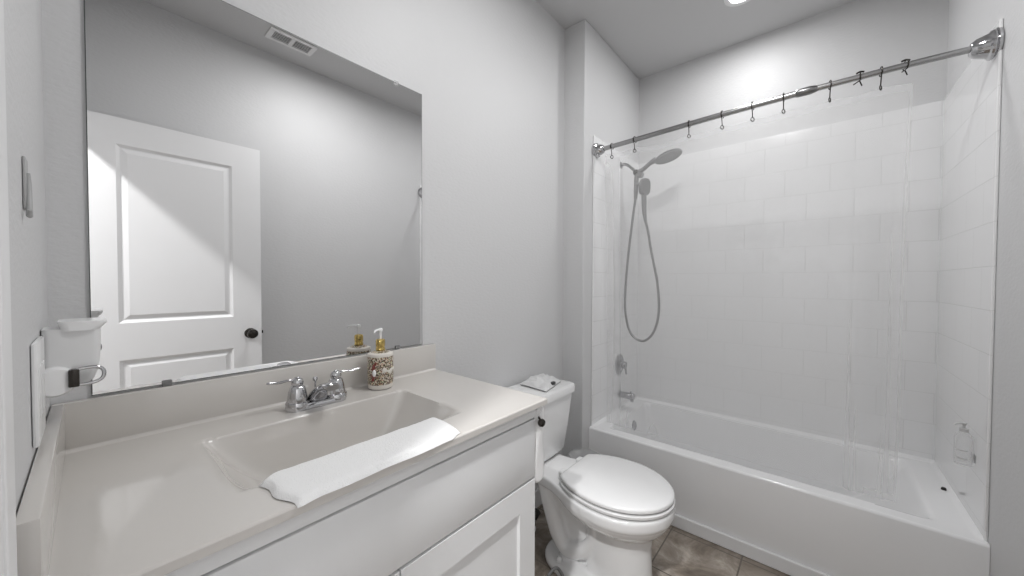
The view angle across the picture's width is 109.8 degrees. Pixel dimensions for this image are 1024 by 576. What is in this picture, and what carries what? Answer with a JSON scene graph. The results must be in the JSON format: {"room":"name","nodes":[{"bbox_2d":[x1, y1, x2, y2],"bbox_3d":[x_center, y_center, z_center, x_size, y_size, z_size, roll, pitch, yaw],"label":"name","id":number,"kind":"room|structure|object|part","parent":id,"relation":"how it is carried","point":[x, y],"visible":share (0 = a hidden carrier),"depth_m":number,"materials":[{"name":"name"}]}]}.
{"room":"bathroom","nodes":[
{"label":"bathroom","id":0,"kind":"room"},
{"bbox_2d":[3,0,49,514],"bbox_3d":[-0.354,-0.130,0.158,1.660,2.812,0.100,1,1,41],"label":"wall","id":1,"kind":"structure","parent":0,"point":[22,18],"depth_m":0.49,"materials":[{"name":"white paint"}]},
{"bbox_2d":[0,0,16,575],"bbox_3d":[-0.113,0.195,-0.031,0.948,2.170,0.118,1,1,41],"label":"trim","id":2,"kind":"structure","parent":1,"relation":"attached to","point":[8,537],"depth_m":0.28,"materials":[{"name":"white"}]},
{"bbox_2d":[22,156,32,217],"bbox_3d":[-0.659,-0.135,0.489,0.047,0.083,0.009,1,1,32],"label":"wall hook","id":3,"kind":"object","parent":1,"relation":"attached to","point":[27,184],"visible":1,"depth_m":0.48,"materials":[{"name":"grey metal"}]},
{"bbox_3d":[-0.665,-0.142,0.492,0.032,0.070,0.002,1,1,41],"label":"hook plate","id":4,"kind":"part","parent":3,"relation":"part of","materials":[{"name":"grey metal"}]},
{"bbox_2d":[30,336,45,447],"bbox_3d":[-0.728,0.155,0.554,0.115,0.151,0.008,1,1,41],"label":"outlet","id":5,"kind":"object","parent":1,"relation":"attached to","point":[37,361],"visible":1,"depth_m":0.52,"materials":[{"name":"white plastic"}]},
{"bbox_2d":[39,364,42,417],"bbox_3d":[-0.709,0.154,0.542,0.030,0.075,0.002,1,1,41],"label":"socket","id":6,"kind":"object","parent":5,"relation":"attached to","point":[40,365],"depth_m":0.53,"materials":[{"name":"white plastic"}]},
{"bbox_2d":[42,360,45,409],"bbox_3d":[-0.744,0.154,0.571,0.030,0.075,0.002,1,1,41],"label":"socket","id":7,"kind":"object","parent":5,"relation":"attached to","point":[43,361],"depth_m":0.57,"materials":[{"name":"white plastic"}]},
{"bbox_2d":[41,317,106,397],"bbox_3d":[-0.805,0.124,0.657,0.093,0.129,0.088,1,1,41],"label":"wall dispenser","id":8,"kind":"object","parent":1,"relation":"attached to","point":[72,349],"visible":0.91,"depth_m":0.64,"materials":[{"name":"white plastic"}]},
{"bbox_3d":[-0.790,0.163,0.622,0.017,0.052,0.052,1,1,29],"label":"knob","id":9,"kind":"part","parent":8,"relation":"part of","materials":[{"name":"white plastic"}]},
{"bbox_2d":[41,0,564,489],"bbox_3d":[-0.389,-0.157,1.472,0.100,2.812,2.052,1,1,41],"label":"wall","id":10,"kind":"structure","parent":0,"point":[488,75],"depth_m":1.59,"materials":[{"name":"white paint"}]},
{"bbox_2d":[51,344,435,453],"bbox_3d":[-0.628,0.286,1.103,0.027,0.106,0.966,1,1,41],"label":"backsplash","id":11,"kind":"structure","parent":10,"relation":"attached to","point":[95,422],"depth_m":0.91,"materials":[{"name":"stone"}]},
{"bbox_2d":[84,0,421,395],"bbox_3d":[-0.632,-0.262,1.097,0.012,0.993,0.856,1,1,41],"label":"wall mirror","id":12,"kind":"object","parent":10,"relation":"attached to","point":[254,188],"visible":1,"depth_m":0.97,"materials":[{"name":"grey mirror"}]},
{"bbox_2d":[535,488,541,508],"bbox_3d":[-0.009,1.193,1.861,0.014,0.100,1.002,1,1,41],"label":"baseboard","id":13,"kind":"structure","parent":10,"relation":"attached to","point":[538,502],"depth_m":2.03,"materials":[{"name":"white"}]},
{"bbox_2d":[562,19,638,456],"bbox_3d":[0.637,-0.175,2.557,0.249,2.812,0.930,1,1,41],"label":"wall","id":14,"kind":"structure","parent":0,"point":[601,93],"depth_m":2.24,"materials":[{"name":"white paint"}]},
{"bbox_2d":[615,354,626,374],"bbox_3d":[0.770,0.533,2.498,0.068,0.156,0.156,1,1,41],"label":"shower valve","id":15,"kind":"object","parent":14,"relation":"attached to","point":[620,364],"visible":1,"depth_m":2.49,"materials":[{"name":"silver metal"}]},
{"bbox_3d":[0.774,0.551,2.494,0.056,0.087,0.052,1,1,41],"label":"lever","id":16,"kind":"part","parent":15,"relation":"part of","materials":[{"name":"silver metal"}]},
{"bbox_2d":[618,390,634,401],"bbox_3d":[0.788,0.742,2.486,0.118,0.071,0.052,1,1,41],"label":"tub spout","id":17,"kind":"object","parent":14,"relation":"attached to","point":[627,395],"visible":1,"depth_m":2.46,"materials":[{"name":"silver metal"}]},
{"bbox_2d":[620,148,682,341],"bbox_3d":[0.899,-0.256,2.374,0.402,1.236,0.170,1,1,41],"label":"shower","id":18,"kind":"object","parent":14,"relation":"attached to","point":[644,184],"visible":1,"depth_m":2.37,"materials":[{"name":"silver metal"}]},
{"bbox_3d":[0.793,-0.827,2.455,0.116,0.099,0.060,1,1,41],"label":"arm","id":19,"kind":"part","parent":18,"relation":"part of","materials":[{"name":"silver metal"}]},
{"bbox_2d":[592,27,1004,157],"bbox_3d":[1.093,-0.844,1.727,1.520,0.116,0.104,1,1,41],"label":"curtain rod","id":20,"kind":"object","parent":14,"relation":"attached to","point":[987,47],"visible":0.98,"depth_m":1.46,"materials":[{"name":"silver metal"}]},
{"bbox_2d":[781,93,784,113],"bbox_3d":[1.214,-0.825,1.609,0.039,0.093,0.010,-1,1,-37],"label":"curtain hook","id":21,"kind":"object","parent":20,"relation":"hanging from","point":[783,93],"visible":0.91,"depth_m":1.61,"materials":[{"name":"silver metal"}]},
{"bbox_2d":[828,80,831,102],"bbox_3d":[1.333,-0.824,1.509,0.010,0.093,0.039,1,1,38],"label":"curtain hook","id":22,"kind":"object","parent":20,"relation":"hanging from","point":[830,80],"visible":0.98,"depth_m":1.51,"materials":[{"name":"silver metal"}]},
{"bbox_2d":[853,71,864,85],"bbox_3d":[1.396,-0.844,1.448,0.045,0.061,0.024,0,1,-14],"label":"curtain hook","id":23,"kind":"object","parent":20,"relation":"hanging from","point":[859,72],"visible":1,"depth_m":1.45,"materials":[{"name":"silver metal"}]},
{"bbox_2d":[879,66,882,90],"bbox_3d":[1.447,-0.822,1.412,0.010,0.093,0.039,1,2,42],"label":"curtain hook","id":24,"kind":"object","parent":20,"relation":"hanging from","point":[880,89],"visible":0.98,"depth_m":1.41,"materials":[{"name":"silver metal"}]},
{"bbox_2d":[901,59,910,74],"bbox_3d":[1.493,-0.841,1.366,0.045,0.061,0.024,-1,1,-34],"label":"curtain hook","id":25,"kind":"object","parent":20,"relation":"hanging from","point":[904,60],"visible":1,"depth_m":1.36,"materials":[{"name":"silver metal"}]},
{"bbox_2d":[535,504,789,575],"bbox_3d":[0.048,1.323,0.355,2.260,0.100,5.083,1,1,41],"label":"floor","id":26,"kind":"structure","parent":0,"point":[677,552],"depth_m":1.66,"materials":[{"name":"tile"}]},
{"bbox_2d":[164,409,535,575],"bbox_3d":[-0.440,0.810,0.930,0.548,0.901,0.930,1,1,41],"label":"vanity cabinet","id":27,"kind":"object","parent":26,"relation":"on","point":[467,508],"visible":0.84,"depth_m":0.79,"materials":[{"name":"white wood"}]},
{"bbox_2d":[16,344,546,575],"bbox_3d":[-0.421,0.362,0.928,0.570,0.249,0.968,1,1,41],"label":"countertop","id":28,"kind":"structure","parent":27,"relation":"on","point":[159,481],"depth_m":0.77,"materials":[{"name":"stone"}]},
{"bbox_2d":[266,367,359,412],"bbox_3d":[-0.536,0.295,1.021,0.135,0.095,0.249,1,1,41],"label":"sink faucet","id":29,"kind":"object","parent":28,"relation":"on","point":[333,391],"visible":1,"depth_m":1.00,"materials":[{"name":"silver metal"}]},
{"bbox_3d":[-0.618,0.261,0.984,0.033,0.025,0.087,1,1,41],"label":"lever handle","id":30,"kind":"part","parent":29,"relation":"part of","materials":[{"name":"silver metal"}]},
{"bbox_3d":[-0.599,0.301,1.005,0.060,0.063,0.060,1,1,41],"label":"handle","id":31,"kind":"part","parent":29,"relation":"part of","materials":[{"name":"silver metal"}]},
{"bbox_3d":[-0.577,0.293,1.056,0.014,0.069,0.014,1,1,41],"label":"lift rod","id":32,"kind":"part","parent":29,"relation":"part of","materials":[{"name":"silver metal"}]},
{"bbox_3d":[-0.565,0.330,1.046,0.056,0.016,0.160,1,1,41],"label":"plate","id":33,"kind":"part","parent":29,"relation":"part of","materials":[{"name":"silver metal"}]},
{"bbox_3d":[-0.534,0.300,1.019,0.128,0.085,0.056,1,1,41],"label":"spout","id":34,"kind":"part","parent":29,"relation":"part of","materials":[{"name":"silver metal"}]},
{"bbox_3d":[-0.531,0.300,1.085,0.060,0.063,0.060,1,1,41],"label":"handle","id":35,"kind":"part","parent":29,"relation":"part of","materials":[{"name":"silver metal"}]},
{"bbox_3d":[-0.512,0.259,1.106,0.031,0.025,0.088,1,1,41],"label":"lever handle","id":36,"kind":"part","parent":29,"relation":"part of","materials":[{"name":"silver metal"}]},
{"bbox_2d":[259,417,459,507],"bbox_3d":[-0.290,0.350,0.753,0.160,0.039,0.389,1,1,41],"label":"hand towel","id":37,"kind":"object","parent":28,"relation":"on","point":[301,484],"visible":1,"depth_m":0.69,"materials":[{"name":"white fabric"}]},
{"bbox_2d":[367,328,393,389],"bbox_3d":[-0.443,0.235,1.214,0.085,0.200,0.085,1,1,41],"label":"soap dispenser","id":38,"kind":"object","parent":28,"relation":"on","point":[380,368],"visible":1,"depth_m":1.18,"materials":[{"name":"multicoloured ceramic"}]},
{"bbox_2d":[367,349,392,385],"bbox_3d":[-0.444,0.265,1.215,0.083,0.110,0.083,1,1,41],"label":"bottle","id":39,"kind":"object","parent":38,"relation":"on","point":[379,361],"depth_m":1.18,"materials":[{"name":"multicoloured ceramic"}]},
{"bbox_3d":[-0.391,0.871,0.583,0.021,0.562,0.460,1,1,41],"label":"door","id":40,"kind":"part","parent":27,"relation":"part of","materials":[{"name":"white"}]},
{"bbox_3d":[-0.089,0.865,0.936,0.021,0.562,0.462,1,1,41],"label":"door","id":41,"kind":"part","parent":27,"relation":"part of","materials":[{"name":"white wood"}]},
{"bbox_2d":[538,416,544,426],"bbox_3d":[0.079,0.405,1.106,0.049,0.036,0.025,1,1,41],"label":"hook","id":42,"kind":"object","parent":27,"relation":"attached to","point":[541,422],"visible":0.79,"depth_m":1.09,"materials":[{"name":"brown metal"}]},
{"bbox_2d":[533,406,543,482],"bbox_3d":[0.065,0.482,1.138,0.062,0.244,0.053,1,1,41],"label":"cloth","id":43,"kind":"object","parent":42,"relation":"hanging from","point":[539,457],"visible":0.41,"depth_m":1.11,"materials":[{"name":"white fabric"}]},
{"bbox_2d":[535,509,540,518],"bbox_3d":[0.110,1.222,1.936,0.064,0.039,0.109,1,1,41],"label":"pouch","id":44,"kind":"object","parent":26,"relation":"on","point":[537,511],"visible":0.29,"depth_m":1.94,"materials":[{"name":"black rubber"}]},
{"bbox_2d":[547,566,563,575],"bbox_3d":[0.201,1.216,1.470,0.152,0.070,0.104,1,1,41],"label":"cord","id":45,"kind":"object","parent":26,"relation":"on","point":[553,569],"visible":1,"depth_m":1.52,"materials":[{"name":"grey plastic"}]},
{"bbox_2d":[568,448,598,458],"bbox_3d":[0.405,1.081,1.989,0.197,0.317,0.193,1,1,41],"label":"waste bin","id":46,"kind":"object","parent":26,"relation":"on","point":[575,453],"visible":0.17,"depth_m":2.06,"materials":[{"name":"white plastic"}]},
{"bbox_2d":[507,379,674,575],"bbox_3d":[0.325,0.876,1.637,0.778,0.746,0.434,1,1,41],"label":"toilet","id":47,"kind":"object","parent":26,"relation":"on","point":[604,514],"visible":0.93,"depth_m":1.51,"materials":[{"name":"white ceramic"}]},
{"bbox_2d":[520,373,560,391],"bbox_3d":[0.161,0.474,1.868,0.204,0.044,0.228,1,1,41],"label":"pack","id":48,"kind":"object","parent":47,"relation":"on","point":[542,382],"visible":1,"depth_m":1.81,"materials":[{"name":"white plastic"}]},
{"bbox_3d":[0.120,0.519,1.806,0.236,0.042,0.434,1,1,41],"label":"tank lid","id":49,"kind":"part","parent":47,"relation":"part of","materials":[{"name":"white ceramic"}]},
{"bbox_3d":[0.119,0.691,1.810,0.216,0.303,0.404,1,1,41],"label":"tank","id":50,"kind":"part","parent":47,"relation":"part of","materials":[{"name":"white ceramic"}]},
{"bbox_3d":[0.339,1.052,1.625,0.734,0.394,0.412,1,1,41],"label":"bowl","id":51,"kind":"part","parent":47,"relation":"part of","materials":[{"name":"white ceramic"}]},
{"bbox_3d":[0.452,0.844,1.525,0.440,0.016,0.400,1,1,41],"label":"seat","id":52,"kind":"part","parent":47,"relation":"part of","materials":[{"name":"white plastic"}]},
{"bbox_3d":[0.453,0.819,1.524,0.434,0.022,0.396,1,1,41],"label":"lid","id":53,"kind":"part","parent":47,"relation":"part of","materials":[{"name":"white plastic"}]},
{"bbox_2d":[589,396,989,575],"bbox_3d":[1.290,1.047,2.002,1.518,0.396,0.739,1,1,41],"label":"bathtub","id":54,"kind":"object","parent":26,"relation":"on","point":[830,506],"visible":0.91,"depth_m":1.72,"materials":[{"name":"white ceramic"}]},
{"bbox_3d":[0.831,0.934,2.453,0.025,0.067,0.068,1,1,41],"label":"overflow plate","id":55,"kind":"part","parent":54,"relation":"part of","materials":[{"name":"silver metal"}]},
{"bbox_2d":[671,513,830,575],"bbox_3d":[1.043,1.216,1.718,1.520,0.066,0.016,1,1,41],"label":"trim","id":56,"kind":"structure","parent":54,"relation":"attached to","point":[790,567],"depth_m":1.67,"materials":[{"name":"white wood"}]},
{"bbox_2d":[536,0,855,78],"bbox_3d":[0.057,-1.588,0.297,2.260,0.100,5.083,1,1,41],"label":"ceiling","id":57,"kind":"structure","parent":0,"point":[650,37],"depth_m":2.13,"materials":[{"name":"grey paint"}]},
{"bbox_2d":[724,0,750,6],"bbox_3d":[1.225,-1.565,1.922,0.164,0.010,0.164,1,1,41],"label":"recessed light","id":58,"kind":"object","parent":57,"relation":"in","point":[731,3],"visible":1,"depth_m":1.97,"materials":[{"name":"white plastic"}]},
{"bbox_2d":[637,0,948,459],"bbox_3d":[1.607,-0.166,2.268,1.620,2.812,0.109,1,1,41],"label":"wall","id":59,"kind":"structure","parent":0,"point":[798,271],"depth_m":2.10,"materials":[{"name":"white tile"}]},
{"bbox_2d":[934,0,1023,575],"bbox_3d":[1.248,-0.136,0.685,0.109,2.812,2.983,1,1,41],"label":"wall","id":60,"kind":"structure","parent":0,"point":[972,108],"depth_m":1.28,"materials":[{"name":"white tile"}]},
{"bbox_2d":[953,422,975,466],"bbox_3d":[1.699,0.586,1.356,0.054,0.161,0.048,1,1,41],"label":"soap pump","id":61,"kind":"object","parent":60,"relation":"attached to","point":[963,428],"visible":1,"depth_m":1.35,"materials":[{"name":"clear plastic"}]}
]}

